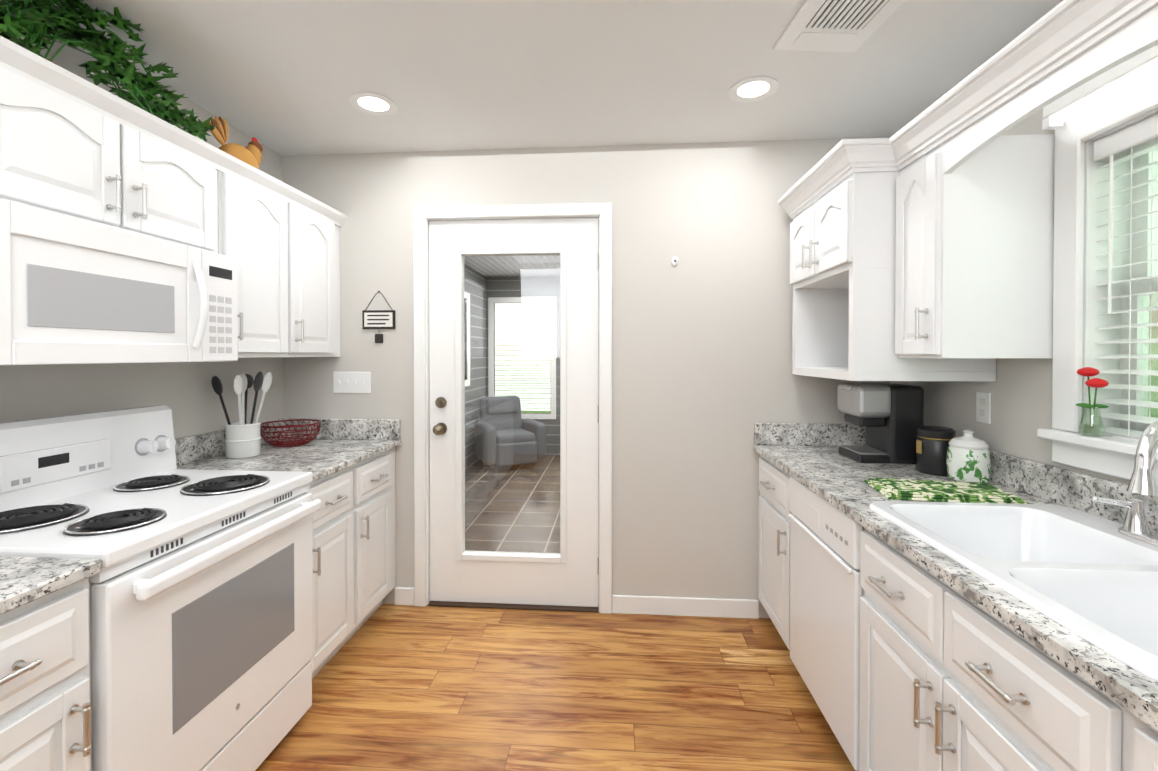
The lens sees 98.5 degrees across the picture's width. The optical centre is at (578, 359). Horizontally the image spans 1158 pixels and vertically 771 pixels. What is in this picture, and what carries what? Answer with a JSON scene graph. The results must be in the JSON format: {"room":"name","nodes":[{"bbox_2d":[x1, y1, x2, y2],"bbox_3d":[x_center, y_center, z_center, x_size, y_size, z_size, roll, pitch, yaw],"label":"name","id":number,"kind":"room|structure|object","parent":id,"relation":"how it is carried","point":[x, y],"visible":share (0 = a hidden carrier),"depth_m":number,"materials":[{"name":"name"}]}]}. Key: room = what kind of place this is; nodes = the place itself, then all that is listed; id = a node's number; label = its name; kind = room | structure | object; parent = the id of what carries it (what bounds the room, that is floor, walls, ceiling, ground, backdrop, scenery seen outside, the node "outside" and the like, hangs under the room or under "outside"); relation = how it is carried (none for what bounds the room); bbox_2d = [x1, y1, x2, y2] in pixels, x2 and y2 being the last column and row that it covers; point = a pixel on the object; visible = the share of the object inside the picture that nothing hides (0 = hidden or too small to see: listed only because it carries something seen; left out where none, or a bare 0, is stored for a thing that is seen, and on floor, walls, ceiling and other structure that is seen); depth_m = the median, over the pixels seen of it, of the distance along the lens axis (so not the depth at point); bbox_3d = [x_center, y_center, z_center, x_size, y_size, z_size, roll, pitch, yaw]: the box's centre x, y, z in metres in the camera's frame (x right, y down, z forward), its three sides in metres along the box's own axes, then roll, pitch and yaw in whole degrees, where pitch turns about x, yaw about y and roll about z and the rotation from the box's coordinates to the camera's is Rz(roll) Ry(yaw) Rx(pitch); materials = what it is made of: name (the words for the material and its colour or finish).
{"room":"kitchen","nodes":[
{"label":"kitchen","id":0,"kind":"room"},
{"bbox_2d":[0,4,283,438],"bbox_3d":[-1.833,0.124,0.743,0.140,2.430,4.270,0,1,4],"label":"wall","id":1,"kind":"structure","parent":0,"point":[186,394],"depth_m":1.95,"materials":[{"name":"grey paint"}]},
{"bbox_2d":[0,36,223,254],"bbox_3d":[-1.532,-0.570,1.499,0.342,0.387,0.760,0,1,4],"label":"upper cabinet","id":2,"kind":"object","parent":1,"relation":"attached to","point":[72,144],"depth_m":1.42,"materials":[{"name":"white wood"}]},
{"bbox_2d":[0,0,220,142],"bbox_3d":[-1.495,-0.974,1.546,0.370,0.420,0.667,0,1,4],"label":"ivy plant","id":3,"kind":"object","parent":2,"relation":"on","point":[36,22],"visible":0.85,"depth_m":1.55,"materials":[{"name":"green plant"}]},
{"bbox_2d":[0,198,237,364],"bbox_3d":[-1.478,-0.181,1.499,0.450,0.383,0.752,0,1,4],"label":"microwave","id":4,"kind":"object","parent":2,"relation":"attached to","point":[74,290],"visible":1,"depth_m":1.38,"materials":[{"name":"white plastic"}]},
{"bbox_2d":[224,152,303,357],"bbox_3d":[-1.487,-0.389,2.104,0.342,0.761,0.439,0,1,4],"label":"upper cabinet","id":5,"kind":"object","parent":1,"relation":"attached to","point":[264,215],"depth_m":2.09,"materials":[{"name":"white wood"}]},
{"bbox_2d":[209,116,263,168],"bbox_3d":[-1.458,-0.884,2.132,0.150,0.228,0.314,0,1,4],"label":"rooster figurine","id":6,"kind":"object","parent":5,"relation":"on","point":[250,153],"visible":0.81,"depth_m":2.08,"materials":[{"name":"orange ceramic"}]},
{"bbox_2d":[304,193,347,356],"bbox_3d":[-1.461,-0.392,2.453,0.342,0.761,0.510,0,1,4],"label":"upper cabinet","id":7,"kind":"object","parent":1,"relation":"attached to","point":[322,222],"depth_m":2.49,"materials":[{"name":"white wood"}]},
{"bbox_2d":[464,264,486,469],"bbox_3d":[-1.435,0.100,4.819,0.130,2.400,3.920,0,1,4],"label":"wall","id":8,"kind":"structure","parent":0,"point":[475,379],"depth_m":6.15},
{"bbox_2d":[486,276,559,454],"bbox_3d":[0.812,0.083,6.653,4.340,2.400,0.130,0,1,4],"label":"wall","id":9,"kind":"structure","parent":0,"point":[538,300],"depth_m":6.73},
{"bbox_2d":[30,0,1062,276],"bbox_3d":[0.460,-1.143,2.576,4.440,0.130,8.290,0,1,4],"label":"ceiling","id":10,"kind":"structure","parent":0,"point":[285,77],"depth_m":1.89,"materials":[{"name":"white paint"}]},
{"bbox_2d":[349,92,397,115],"bbox_3d":[-0.885,-1.100,2.150,0.194,0.004,0.194,0,1,4],"label":"recessed light","id":11,"kind":"object","parent":10,"relation":"in","point":[372,103],"visible":1,"depth_m":2.15,"materials":[{"name":"white"}]},
{"bbox_2d":[728,76,778,101],"bbox_3d":[0.710,-1.099,2.031,0.194,0.004,0.194,0,1,4],"label":"recessed light","id":12,"kind":"object","parent":10,"relation":"in","point":[753,89],"visible":1,"depth_m":2.03,"materials":[{"name":"white"}]},
{"bbox_2d":[773,0,905,51],"bbox_3d":[0.839,-1.090,1.601,0.300,0.016,0.330,0,1,-3],"label":"ceiling vent","id":13,"kind":"object","parent":10,"relation":"in","point":[837,25],"visible":1,"depth_m":1.61,"materials":[{"name":"white metal"}]},
{"bbox_2d":[256,455,855,770],"bbox_3d":[0.460,1.372,2.600,4.440,0.100,8.290,0,1,4],"label":"floor","id":14,"kind":"structure","parent":0,"point":[410,688],"depth_m":1.99,"materials":[{"name":"brown wood"}]},
{"bbox_2d":[0,578,90,770],"bbox_3d":[-1.405,0.902,0.891,0.686,0.872,0.453,0,1,4],"label":"base cabinet","id":15,"kind":"object","parent":14,"relation":"on","point":[45,708],"depth_m":0.99,"materials":[{"name":"white wood"}]},
{"bbox_2d":[0,418,400,614],"bbox_3d":[-1.367,0.403,1.331,0.697,0.139,2.747,0,1,4],"label":"countertop","id":16,"kind":"structure","parent":15,"relation":"on","point":[333,446],"depth_m":2.13,"materials":[{"name":"stone"}]},
{"bbox_2d":[211,371,271,457],"bbox_3d":[-1.510,0.243,2.252,0.181,0.382,0.236,0,1,4],"label":"utensil crock","id":17,"kind":"object","parent":16,"relation":"on","point":[243,437],"visible":1,"depth_m":2.21,"materials":[{"name":"white ceramic"}]},
{"bbox_2d":[260,419,321,446],"bbox_3d":[-1.456,0.375,2.517,0.279,0.113,0.279,0,1,4],"label":"wire bowl","id":18,"kind":"object","parent":16,"relation":"on","point":[289,443],"visible":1,"depth_m":2.49,"materials":[{"name":"red metal"}]},
{"bbox_2d":[0,405,320,770],"bbox_3d":[-1.294,0.755,1.494,0.680,1.155,0.754,0,1,4],"label":"range","id":19,"kind":"object","parent":14,"relation":"on","point":[200,620],"visible":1,"depth_m":1.41,"materials":[{"name":"white metal"}]},
{"bbox_2d":[304,459,367,677],"bbox_3d":[-1.332,0.896,2.107,0.652,0.860,0.443,0,1,4],"label":"base cabinet","id":20,"kind":"object","parent":14,"relation":"on","point":[340,527],"depth_m":2.11,"materials":[{"name":"white wood"}]},
{"bbox_2d":[368,448,395,618],"bbox_3d":[-1.307,0.893,2.449,0.652,0.860,0.518,0,1,4],"label":"base cabinet","id":21,"kind":"object","parent":14,"relation":"on","point":[381,467],"depth_m":2.48,"materials":[{"name":"white wood"}]},
{"bbox_2d":[475,396,545,470],"bbox_3d":[-0.881,0.883,6.154,0.752,0.808,0.816,0,1,-26],"label":"recliner","id":22,"kind":"object","parent":14,"relation":"on","point":[509,442],"depth_m":5.94,"materials":[{"name":"grey fabric"}]},
{"bbox_2d":[789,476,863,770],"bbox_3d":[1.126,0.903,1.741,0.594,0.854,0.562,0,1,4],"label":"dishwasher","id":23,"kind":"object","parent":14,"relation":"on","point":[826,591],"visible":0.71,"depth_m":1.67,"materials":[{"name":"white metal"}]},
{"bbox_2d":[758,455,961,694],"bbox_3d":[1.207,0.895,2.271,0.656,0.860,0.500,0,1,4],"label":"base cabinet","id":24,"kind":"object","parent":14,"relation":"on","point":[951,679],"depth_m":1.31,"materials":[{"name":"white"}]},
{"bbox_2d":[753,423,1157,730],"bbox_3d":[1.093,0.408,0.801,0.667,0.139,3.440,0,1,4],"label":"countertop","id":25,"kind":"structure","parent":24,"relation":"on","point":[809,456],"depth_m":1.43,"materials":[{"name":"stone"}]},
{"bbox_2d":[837,383,923,463],"bbox_3d":[1.299,0.271,2.181,0.285,0.328,0.220,0,1,4],"label":"coffee maker","id":26,"kind":"object","parent":25,"relation":"on","point":[889,417],"visible":0.96,"depth_m":2.08,"materials":[{"name":"black plastic"}]},
{"bbox_2d":[916,426,955,475],"bbox_3d":[1.376,0.348,1.926,0.128,0.178,0.124,0,1,4],"label":"canister","id":27,"kind":"object","parent":25,"relation":"on","point":[932,444],"visible":0.9,"depth_m":1.88,"materials":[{"name":"black plastic"}]},
{"bbox_2d":[864,478,1031,503],"bbox_3d":[1.191,0.428,1.634,0.400,0.023,0.220,0,1,12],"label":"dish towel","id":28,"kind":"object","parent":25,"relation":"on","point":[930,490],"visible":0.9,"depth_m":1.58,"materials":[{"name":"fabric"}]},
{"bbox_2d":[946,430,990,482],"bbox_3d":[1.404,0.345,1.798,0.128,0.186,0.128,0,1,4],"label":"ceramic jar","id":29,"kind":"object","parent":25,"relation":"on","point":[968,457],"visible":0.98,"depth_m":1.75,"materials":[{"name":"white ceramic"}]},
{"bbox_2d":[869,501,1157,680],"bbox_3d":[1.119,0.523,1.074,0.576,0.182,0.856,0,1,4],"label":"sink","id":30,"kind":"object","parent":25,"relation":"in","point":[1091,578],"visible":0.6,"depth_m":1.12,"materials":[{"name":"white ceramic"}]},
{"bbox_2d":[1092,421,1157,546],"bbox_3d":[1.280,0.282,1.130,0.208,0.298,0.250,0,1,4],"label":"faucet","id":31,"kind":"object","parent":25,"relation":"on","point":[1135,525],"visible":1,"depth_m":1.07,"materials":[{"name":"silver metal"}]},
{"bbox_2d":[1054,659,1157,770],"bbox_3d":[1.060,0.914,0.287,0.656,0.860,0.936,0,1,4],"label":"base cabinet","id":32,"kind":"object","parent":14,"relation":"on","point":[1093,732],"depth_m":0.75,"materials":[{"name":"white wood"}]},
{"bbox_2d":[282,137,889,617],"bbox_3d":[-0.025,0.106,2.679,3.180,2.430,0.140,0,1,4],"label":"wall","id":33,"kind":"structure","parent":0,"point":[704,379],"depth_m":2.58,"materials":[{"name":"grey paint"}]},
{"bbox_2d":[333,372,370,392],"bbox_3d":[-1.222,0.124,2.691,0.207,0.109,0.013,0,1,4],"label":"switch plate","id":34,"kind":"object","parent":33,"relation":"attached to","point":[351,382],"visible":1,"depth_m":2.68,"materials":[{"name":"white plastic"}]},
{"bbox_2d":[362,291,394,342],"bbox_3d":[-1.075,-0.228,2.676,0.180,0.279,0.014,0,1,4],"label":"hanging sign","id":35,"kind":"object","parent":33,"relation":"attached to","point":[378,319],"visible":1,"depth_m":2.67,"materials":[{"name":"black"}]},
{"bbox_2d":[413,203,611,613],"bbox_3d":[-0.350,0.256,2.695,1.054,2.130,0.160,0,1,4],"label":"door frame","id":36,"kind":"structure","parent":33,"relation":"attached to","point":[424,216],"depth_m":2.63,"materials":[{"name":"white wood"}]},
{"bbox_2d":[429,218,598,606],"bbox_3d":[-0.348,0.282,2.646,0.920,2.051,0.126,0,1,4],"label":"back door","id":37,"kind":"structure","parent":33,"relation":"in","point":[568,574],"depth_m":2.66,"materials":[{"name":"white wood"}]},
{"bbox_2d":[394,587,758,618],"bbox_3d":[-0.038,1.274,2.614,1.915,0.095,0.013,0,1,4],"label":"baseboard","id":38,"kind":"structure","parent":33,"relation":"attached to","point":[688,606],"depth_m":2.57,"materials":[{"name":"white wood"}]},
{"bbox_2d":[672,256,677,266],"bbox_3d":[0.492,-0.504,2.560,0.033,0.055,0.024,0,1,4],"label":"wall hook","id":39,"kind":"object","parent":33,"relation":"attached to","point":[674,261],"visible":1,"depth_m":2.55,"materials":[{"name":"white plastic"}]},
{"bbox_2d":[890,108,1157,487],"bbox_3d":[1.478,0.127,0.497,0.140,2.430,4.270,0,1,4],"label":"wall","id":40,"kind":"structure","parent":0,"point":[1019,390],"depth_m":1.73,"materials":[{"name":"grey paint"}]},
{"bbox_2d":[786,180,885,291],"bbox_3d":[1.276,-0.560,2.247,0.517,0.439,0.376,0,1,4],"label":"upper cabinet","id":41,"kind":"object","parent":40,"relation":"attached to","point":[796,202],"depth_m":2.32,"materials":[{"name":"white wood"}]},
{"bbox_2d":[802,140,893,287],"bbox_3d":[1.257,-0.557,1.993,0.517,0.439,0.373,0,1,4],"label":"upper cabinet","id":42,"kind":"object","parent":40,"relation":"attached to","point":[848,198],"depth_m":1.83,"materials":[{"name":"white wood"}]},
{"bbox_2d":[886,104,1054,363],"bbox_3d":[1.314,-0.389,1.680,0.357,0.769,0.244,0,1,4],"label":"upper cabinet","id":43,"kind":"object","parent":40,"relation":"attached to","point":[922,246],"depth_m":1.56,"materials":[{"name":"white wood"}]},
{"bbox_2d":[976,391,990,423],"bbox_3d":[1.504,0.179,1.854,0.008,0.116,0.072,0,1,4],"label":"electrical outlet plate","id":44,"kind":"object","parent":40,"relation":"attached to","point":[983,407],"depth_m":1.85,"materials":[{"name":"white plastic"}]},
{"bbox_2d":[1037,73,1157,486],"bbox_3d":[1.502,-0.198,1.121,0.205,1.038,0.860,0,1,4],"label":"window","id":45,"kind":"structure","parent":40,"relation":"in","point":[1078,249],"depth_m":1.45,"materials":[{"name":"white"}]},
{"bbox_2d":[1076,367,1108,436],"bbox_3d":[1.453,0.119,1.409,0.060,0.194,0.080,0,1,4],"label":"flower vase","id":46,"kind":"object","parent":45,"relation":"on","point":[1090,427],"visible":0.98,"depth_m":1.40,"materials":[{"name":"clear glass"}]},
{"bbox_2d":[1094,113,1157,440],"bbox_3d":[1.490,-0.200,1.122,0.079,0.856,0.654,0,1,4],"label":"window blinds","id":47,"kind":"object","parent":45,"relation":"attached to","point":[1139,138],"visible":0.92,"depth_m":1.36,"materials":[{"name":"white plastic"}]},
{"bbox_2d":[1042,45,1157,129],"bbox_3d":[1.416,-0.734,1.122,0.072,0.080,0.790,0,1,4],"label":"light fixture","id":48,"kind":"object","parent":40,"relation":"attached to","point":[1117,79],"visible":0.9,"depth_m":1.34,"materials":[{"name":"white plastic"}]},
{"label":"outside","id":49,"kind":"structure","parent":0,"visible":0},
{"bbox_2d":[496,294,1157,417],"bbox_3d":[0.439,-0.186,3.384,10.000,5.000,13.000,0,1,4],"label":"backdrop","id":50,"kind":"structure","parent":49,"point":[1154,349],"depth_m":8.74,"materials":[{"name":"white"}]}
]}

